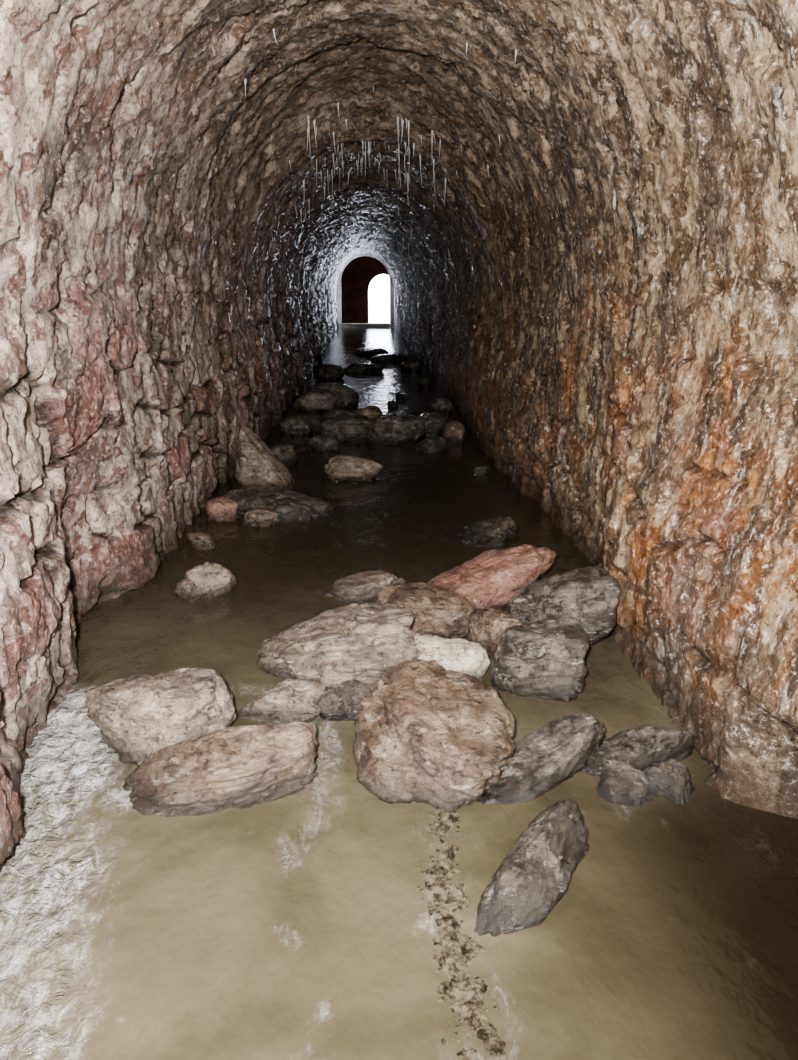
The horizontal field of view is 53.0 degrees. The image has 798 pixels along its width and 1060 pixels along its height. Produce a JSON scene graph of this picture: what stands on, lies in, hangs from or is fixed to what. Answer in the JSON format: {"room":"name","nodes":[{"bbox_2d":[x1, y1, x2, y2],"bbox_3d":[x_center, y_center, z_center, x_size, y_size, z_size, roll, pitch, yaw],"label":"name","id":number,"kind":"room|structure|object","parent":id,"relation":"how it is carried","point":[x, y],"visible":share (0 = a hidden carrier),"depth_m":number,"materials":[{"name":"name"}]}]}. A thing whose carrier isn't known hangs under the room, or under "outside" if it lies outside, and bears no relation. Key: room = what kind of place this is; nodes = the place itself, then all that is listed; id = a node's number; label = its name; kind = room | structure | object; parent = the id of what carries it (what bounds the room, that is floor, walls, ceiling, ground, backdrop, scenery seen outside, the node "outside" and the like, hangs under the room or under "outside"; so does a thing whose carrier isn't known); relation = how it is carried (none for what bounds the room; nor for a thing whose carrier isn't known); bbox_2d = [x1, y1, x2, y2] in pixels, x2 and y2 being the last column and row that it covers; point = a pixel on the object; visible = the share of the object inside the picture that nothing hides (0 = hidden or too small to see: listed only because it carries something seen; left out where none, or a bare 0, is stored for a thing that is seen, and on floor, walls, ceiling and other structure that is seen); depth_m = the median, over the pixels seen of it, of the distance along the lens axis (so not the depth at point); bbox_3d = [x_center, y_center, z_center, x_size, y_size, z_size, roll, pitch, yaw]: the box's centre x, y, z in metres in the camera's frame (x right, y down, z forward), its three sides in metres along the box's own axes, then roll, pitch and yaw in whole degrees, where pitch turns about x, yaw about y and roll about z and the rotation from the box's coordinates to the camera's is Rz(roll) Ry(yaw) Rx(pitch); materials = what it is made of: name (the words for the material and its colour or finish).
{"room":"underground passage","nodes":[
{"label":"underground passage","id":0,"kind":"room"},
{"bbox_2d":[0,293,337,894],"bbox_3d":[-1.491,-2.741,11.921,0.420,1.400,29.502,-1,17,-3],"label":"wall","id":1,"kind":"structure","parent":0,"point":[116,431],"depth_m":3.08,"materials":[{"name":"brown stone"}]},
{"bbox_2d":[341,256,388,321],"bbox_3d":[-1.116,-9.760,31.662,3.200,3.100,0.300,-1,17,-2],"label":"wall","id":2,"kind":"structure","parent":0,"point":[356,278],"depth_m":31.53,"materials":[{"name":"brown stone"}]},
{"bbox_2d":[0,322,797,1059],"bbox_3d":[-0.508,-3.185,14.777,2.700,0.022,35.155,-1,17,-2],"label":"water","id":3,"kind":"object","parent":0,"point":[297,926],"visible":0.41,"depth_m":1.70,"materials":[{"name":"brown liquid"}]},
{"bbox_2d":[417,808,507,1059],"bbox_3d":[0.130,0.812,1.480,0.188,0.046,0.967,-1,17,-4],"label":"gravel strip","id":4,"kind":"object","parent":3,"relation":"in","point":[455,950],"visible":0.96,"depth_m":1.51,"materials":[{"name":"beige gravel"}]},
{"bbox_2d":[0,0,797,331],"bbox_3d":[-0.456,-4.089,11.554,2.230,1.392,29.512,-1,17,-2],"label":"ceiling","id":5,"kind":"structure","parent":0,"point":[645,165],"depth_m":3.15,"materials":[{"name":"brown stone"}]},
{"bbox_2d":[212,29,516,253],"bbox_3d":[-0.355,-3.789,9.423,1.457,0.702,15.021,-1,17,-3],"label":"straw","id":6,"kind":"object","parent":5,"relation":"attached to","point":[407,178],"visible":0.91,"depth_m":6.41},
{"bbox_2d":[394,293,797,818],"bbox_3d":[0.536,-2.761,11.987,0.404,1.400,29.501,-1,17,-2],"label":"wall","id":7,"kind":"structure","parent":0,"point":[666,452],"depth_m":2.42,"materials":[{"name":"brown stone"}]},
{"bbox_3d":[-0.515,-3.149,15.020,3.000,0.034,35.600,-1,17,-2],"label":"floor","id":8,"kind":"structure","parent":0,"visible":0},
{"bbox_2d":[87,667,235,766],"bbox_3d":[-0.651,0.528,2.241,0.386,0.280,0.327,11,20,32],"label":"boulder","id":9,"kind":"object","parent":8,"relation":"on","point":[137,716],"visible":0.82,"depth_m":2.13,"materials":[{"name":"stone"}]},
{"bbox_2d":[187,532,215,549],"bbox_3d":[-0.969,0.090,3.912,0.157,0.160,0.105,12,20,34],"label":"boulder","id":10,"kind":"object","parent":8,"relation":"on","point":[195,540],"visible":0.59,"depth_m":3.87,"materials":[{"name":"brown stone"}]},
{"bbox_2d":[173,562,236,601],"bbox_3d":[-0.796,0.240,3.307,0.260,0.220,0.182,-9,19,-27],"label":"boulder","id":11,"kind":"object","parent":8,"relation":"on","point":[208,581],"visible":0.72,"depth_m":3.24,"materials":[{"name":"stone"}]},
{"bbox_2d":[123,722,317,816],"bbox_3d":[-0.457,0.610,2.038,0.496,0.239,0.312,-1,17,-2],"label":"boulder","id":12,"kind":"object","parent":8,"relation":"on","point":[240,766],"visible":0.83,"depth_m":1.95,"materials":[{"name":"brown stone"}]},
{"bbox_2d":[205,496,237,521],"bbox_3d":[-0.974,-0.082,4.415,0.177,0.200,0.201,-2,17,-6],"label":"boulder","id":13,"kind":"object","parent":8,"relation":"on","point":[218,509],"visible":0.7,"depth_m":4.34,"materials":[{"name":"red stone"}]},
{"bbox_2d":[243,509,279,526],"bbox_3d":[-0.742,-0.029,4.309,0.190,0.160,0.152,5,17,16],"label":"boulder","id":14,"kind":"object","parent":8,"relation":"on","point":[259,517],"visible":0.69,"depth_m":4.25,"materials":[{"name":"stone"}]},
{"bbox_2d":[235,426,296,488],"bbox_3d":[-0.843,-0.425,5.095,0.397,0.465,0.287,-1,17,-2],"label":"slab","id":15,"kind":"object","parent":8,"relation":"on","point":[257,465],"visible":0.69,"depth_m":5.00,"materials":[{"name":"stone"}]},
{"bbox_2d":[224,486,308,514],"bbox_3d":[-0.764,-0.131,4.594,0.566,0.190,0.466,-1,17,-2],"label":"boulder","id":16,"kind":"object","parent":8,"relation":"on","point":[257,497],"visible":0.41,"depth_m":4.53,"materials":[{"name":"grey stone"}]},
{"bbox_2d":[237,678,327,724],"bbox_3d":[-0.339,0.537,2.386,0.254,0.180,0.177,5,18,17],"label":"boulder","id":17,"kind":"object","parent":8,"relation":"on","point":[290,700],"visible":0.63,"depth_m":2.31,"materials":[{"name":"stone"}]},
{"bbox_2d":[268,443,297,465],"bbox_3d":[-0.850,-0.502,5.762,0.240,0.230,0.226,-1,17,-2],"label":"boulder","id":18,"kind":"object","parent":8,"relation":"on","point":[286,453],"visible":0.49,"depth_m":5.72,"materials":[{"name":"grey stone"}]},
{"bbox_2d":[276,414,312,434],"bbox_3d":[-0.916,-0.884,7.017,0.320,0.240,0.224,-1,17,-2],"label":"boulder","id":19,"kind":"object","parent":8,"relation":"on","point":[300,424],"visible":0.85,"depth_m":6.93,"materials":[{"name":"grey stone"}]},
{"bbox_2d":[273,497,333,521],"bbox_3d":[-0.549,-0.082,4.447,0.367,0.178,0.249,-1,17,-2],"label":"boulder","id":20,"kind":"object","parent":8,"relation":"on","point":[288,509],"visible":0.59,"depth_m":4.39,"materials":[{"name":"grey stone"}]},
{"bbox_2d":[292,390,337,411],"bbox_3d":[-0.882,-1.305,8.335,0.482,0.290,0.347,-1,17,-2],"label":"boulder","id":21,"kind":"object","parent":8,"relation":"on","point":[321,400],"visible":0.73,"depth_m":8.21,"materials":[{"name":"stone"}]},
{"bbox_2d":[304,435,338,450],"bbox_3d":[-0.631,-0.660,6.357,0.212,0.190,0.323,-13,21,-36],"label":"boulder","id":22,"kind":"object","parent":8,"relation":"on","point":[321,443],"visible":0.74,"depth_m":6.27,"materials":[{"name":"grey stone"}]},
{"bbox_2d":[315,364,344,379],"bbox_3d":[-0.980,-2.200,11.316,0.514,0.290,0.332,12,20,35],"label":"boulder","id":23,"kind":"object","parent":8,"relation":"on","point":[324,371],"visible":0.84,"depth_m":11.16,"materials":[{"name":"grey stone"}]},
{"bbox_2d":[307,382,358,405],"bbox_3d":[-0.723,-1.441,8.719,0.584,0.330,0.383,-1,17,-2],"label":"boulder","id":24,"kind":"object","parent":8,"relation":"on","point":[345,395],"visible":0.62,"depth_m":8.59,"materials":[{"name":"grey stone"}]},
{"bbox_2d":[320,409,352,423],"bbox_3d":[-0.548,-1.002,7.410,0.360,0.240,0.253,-1,17,-2],"label":"boulder","id":25,"kind":"object","parent":8,"relation":"on","point":[333,412],"visible":0.34,"depth_m":7.34,"materials":[{"name":"grey stone"}]},
{"bbox_2d":[256,603,420,692],"bbox_3d":[-0.204,0.414,2.650,0.538,0.263,0.450,-1,17,-2],"label":"boulder","id":26,"kind":"object","parent":8,"relation":"on","point":[363,642],"visible":0.79,"depth_m":2.54,"materials":[{"name":"stone"}]},
{"bbox_2d":[317,679,370,720],"bbox_3d":[-0.146,0.538,2.401,0.193,0.170,0.175,-1,17,-2],"label":"boulder","id":27,"kind":"object","parent":8,"relation":"on","point":[343,703],"visible":0.61,"depth_m":2.32,"materials":[{"name":"grey stone"}]},
{"bbox_2d":[320,414,371,440],"bbox_3d":[-0.413,-0.827,6.741,0.445,0.290,0.339,6,18,19],"label":"boulder","id":28,"kind":"object","parent":8,"relation":"on","point":[342,427],"visible":0.69,"depth_m":6.62,"materials":[{"name":"grey stone"}]},
{"bbox_2d":[324,454,382,480],"bbox_3d":[-0.306,-0.377,5.329,0.398,0.240,0.300,-1,17,-2],"label":"boulder","id":29,"kind":"object","parent":8,"relation":"on","point":[341,467],"visible":0.82,"depth_m":5.25,"materials":[{"name":"stone"}]},
{"bbox_2d":[322,570,405,601],"bbox_3d":[-0.154,0.265,3.326,0.309,0.161,0.234,-13,21,-37],"label":"boulder","id":30,"kind":"object","parent":8,"relation":"on","point":[361,586],"visible":0.48,"depth_m":3.26,"materials":[{"name":"stone"}]},
{"bbox_2d":[343,363,384,372],"bbox_3d":[-0.586,-2.466,12.309,0.696,0.230,0.452,-13,21,-36],"label":"boulder","id":31,"kind":"object","parent":8,"relation":"on","point":[353,367],"visible":0.65,"depth_m":12.11,"materials":[{"name":"grey stone"}]},
{"bbox_2d":[336,253,394,327],"bbox_3d":[-1.111,-8.059,26.427,2.500,2.850,1.280,-1,17,-2],"label":"arch","id":32,"kind":"object","parent":8,"relation":"on","point":[338,287],"visible":0.22,"depth_m":26.52,"materials":[{"name":"stone"}]},
{"bbox_2d":[341,323,389,327],"bbox_3d":[-1.115,-6.828,26.901,1.600,0.220,0.900,-1,17,-2],"label":"sill","id":33,"kind":"structure","parent":8,"relation":"on","point":[344,325],"depth_m":26.46,"materials":[{"name":"stone"}]},
{"bbox_2d":[352,405,382,418],"bbox_3d":[-0.294,-0.959,7.145,0.323,0.310,0.335,-1,17,-2],"label":"boulder","id":34,"kind":"object","parent":8,"relation":"on","point":[369,411],"visible":0.23,"depth_m":7.00,"materials":[{"name":"brown stone"}]},
{"bbox_2d":[354,347,388,355],"bbox_3d":[-0.542,-3.451,15.626,0.699,0.210,0.976,-1,17,-2],"label":"boulder","id":35,"kind":"object","parent":8,"relation":"on","point":[366,351],"visible":0.79,"depth_m":15.35,"materials":[{"name":"grey stone"}]},
{"bbox_2d":[370,354,407,361],"bbox_3d":[-0.161,-3.036,14.243,0.589,0.210,0.734,3,17,11],"label":"boulder","id":36,"kind":"object","parent":8,"relation":"on","point":[385,357],"visible":0.65,"depth_m":13.96,"materials":[{"name":"grey stone"}]},
{"bbox_2d":[387,400,398,406],"bbox_3d":[-0.070,-1.332,8.685,0.138,0.140,0.198,-1,17,-2],"label":"boulder","id":37,"kind":"object","parent":8,"relation":"on","point":[391,403],"visible":0.51,"depth_m":8.61,"materials":[{"name":"grey stone"}]},
{"bbox_2d":[366,413,425,444],"bbox_3d":[-0.022,-0.810,6.651,0.499,0.309,0.439,-1,17,-2],"label":"boulder","id":38,"kind":"object","parent":8,"relation":"on","point":[398,428],"visible":0.87,"depth_m":6.50,"materials":[{"name":"grey stone"}]},
{"bbox_2d":[396,393,408,397],"bbox_3d":[0.045,-1.535,9.361,0.189,0.140,0.134,8,18,24],"label":"boulder","id":39,"kind":"object","parent":8,"relation":"on","point":[398,395],"visible":0.46,"depth_m":9.30,"materials":[{"name":"grey stone"}]},
{"bbox_2d":[400,360,422,369],"bbox_3d":[0.189,-2.562,12.610,0.398,0.240,0.281,11,20,31],"label":"boulder","id":40,"kind":"object","parent":8,"relation":"on","point":[408,364],"visible":0.78,"depth_m":12.49,"materials":[{"name":"grey stone"}]},
{"bbox_2d":[375,582,476,638],"bbox_3d":[0.112,0.332,2.959,0.406,0.243,0.322,-1,17,-2],"label":"boulder","id":41,"kind":"object","parent":8,"relation":"on","point":[437,610],"visible":0.48,"depth_m":2.87,"materials":[{"name":"brown stone"}]},
{"bbox_2d":[418,378,433,386],"bbox_3d":[0.348,-1.877,10.415,0.215,0.190,0.292,-1,17,-2],"label":"boulder","id":42,"kind":"object","parent":8,"relation":"on","point":[425,382],"visible":0.67,"depth_m":10.31,"materials":[{"name":"grey stone"}]},
{"bbox_2d":[413,436,449,452],"bbox_3d":[0.269,-0.640,6.291,0.343,0.190,0.248,-16,23,-42],"label":"boulder","id":43,"kind":"object","parent":8,"relation":"on","point":[434,444],"visible":0.7,"depth_m":6.20,"materials":[{"name":"grey stone"}]},
{"bbox_2d":[419,412,446,435],"bbox_3d":[0.277,-0.897,7.043,0.324,0.250,0.438,13,21,37],"label":"boulder","id":44,"kind":"object","parent":8,"relation":"on","point":[434,422],"visible":0.5,"depth_m":6.88,"materials":[{"name":"grey stone"}]},
{"bbox_2d":[352,659,514,812],"bbox_3d":[0.092,0.550,2.150,0.454,0.290,0.548,-1,17,-2],"label":"boulder","id":45,"kind":"object","parent":8,"relation":"on","point":[426,732],"visible":0.98,"depth_m":2.00,"materials":[{"name":"brown stone"}]},
{"bbox_2d":[427,397,453,412],"bbox_3d":[0.422,-1.240,8.206,0.286,0.240,0.186,9,19,28],"label":"boulder","id":46,"kind":"object","parent":8,"relation":"on","point":[438,405],"visible":0.76,"depth_m":8.13,"materials":[{"name":"grey stone"}]},
{"bbox_2d":[414,633,489,681],"bbox_3d":[0.143,0.451,2.613,0.303,0.215,0.221,-1,17,-2],"label":"boulder","id":47,"kind":"object","parent":8,"relation":"on","point":[460,655],"visible":0.44,"depth_m":2.54,"materials":[{"name":"white stone"}]},
{"bbox_2d":[442,420,464,442],"bbox_3d":[0.457,-0.788,6.680,0.195,0.250,0.277,-1,17,-2],"label":"boulder","id":48,"kind":"object","parent":8,"relation":"on","point":[453,430],"visible":0.76,"depth_m":6.60,"materials":[{"name":"brown stone"}]},
{"bbox_2d":[473,466,488,475],"bbox_3d":[0.558,-0.365,5.444,0.117,0.150,0.112,-1,17,-2],"label":"boulder","id":49,"kind":"object","parent":8,"relation":"on","point":[480,470],"visible":0.57,"depth_m":5.40,"materials":[{"name":"grey stone"}]},
{"bbox_2d":[456,516,519,546],"bbox_3d":[0.442,0.036,4.056,0.366,0.180,0.342,-1,17,-2],"label":"boulder","id":50,"kind":"object","parent":8,"relation":"on","point":[501,530],"visible":0.65,"depth_m":4.00,"materials":[{"name":"grey stone"}]},
{"bbox_2d":[428,544,555,609],"bbox_3d":[0.357,0.219,3.254,0.600,0.290,0.340,-7,18,-21],"label":"boulder","id":51,"kind":"object","parent":8,"relation":"on","point":[490,579],"visible":0.69,"depth_m":3.16,"materials":[{"name":"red stone"}]},
{"bbox_2d":[467,608,521,658],"bbox_3d":[0.344,0.384,2.824,0.213,0.218,0.230,-1,17,-2],"label":"boulder","id":52,"kind":"object","parent":8,"relation":"on","point":[487,626],"visible":0.55,"depth_m":2.74,"materials":[{"name":"brown stone"}]},
{"bbox_2d":[474,799,588,936],"bbox_3d":[0.287,0.737,1.696,0.157,0.193,0.394,9,19,28],"label":"rock","id":53,"kind":"object","parent":8,"relation":"on","point":[534,874],"visible":0.95,"depth_m":1.64,"materials":[{"name":"grey stone"}]},
{"bbox_2d":[490,616,588,702],"bbox_3d":[0.446,0.430,2.568,0.319,0.278,0.321,-1,17,-2],"label":"boulder","id":54,"kind":"object","parent":8,"relation":"on","point":[543,659],"visible":0.92,"depth_m":2.44,"materials":[{"name":"grey stone"}]},
{"bbox_2d":[475,712,605,804],"bbox_3d":[0.360,0.618,2.078,0.520,0.203,0.179,-11,20,-33],"label":"rock","id":55,"kind":"object","parent":8,"relation":"on","point":[551,755],"visible":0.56,"depth_m":2.03,"materials":[{"name":"grey stone"}]},
{"bbox_2d":[507,566,619,650],"bbox_3d":[0.565,0.313,2.801,0.369,0.368,0.398,-1,17,-2],"label":"boulder","id":56,"kind":"object","parent":8,"relation":"on","point":[589,594],"visible":0.66,"depth_m":2.69,"materials":[{"name":"grey stone"}]},
{"bbox_2d":[597,759,653,806],"bbox_3d":[0.557,0.663,2.000,0.121,0.160,0.137,-9,19,-28],"label":"boulder","id":57,"kind":"object","parent":8,"relation":"on","point":[620,783],"visible":0.66,"depth_m":1.96,"materials":[{"name":"grey stone"}]},
{"bbox_2d":[582,724,693,776],"bbox_3d":[0.637,0.613,2.139,0.359,0.176,0.140,-7,18,-23],"label":"stone slab","id":58,"kind":"object","parent":8,"relation":"on","point":[643,747],"visible":0.66,"depth_m":2.10,"materials":[{"name":"grey stone"}]},
{"bbox_2d":[643,758,694,805],"bbox_3d":[0.675,0.653,2.017,0.134,0.170,0.126,14,22,40],"label":"boulder","id":59,"kind":"object","parent":8,"relation":"on","point":[669,779],"visible":0.62,"depth_m":1.97,"materials":[{"name":"grey stone"}]}
]}

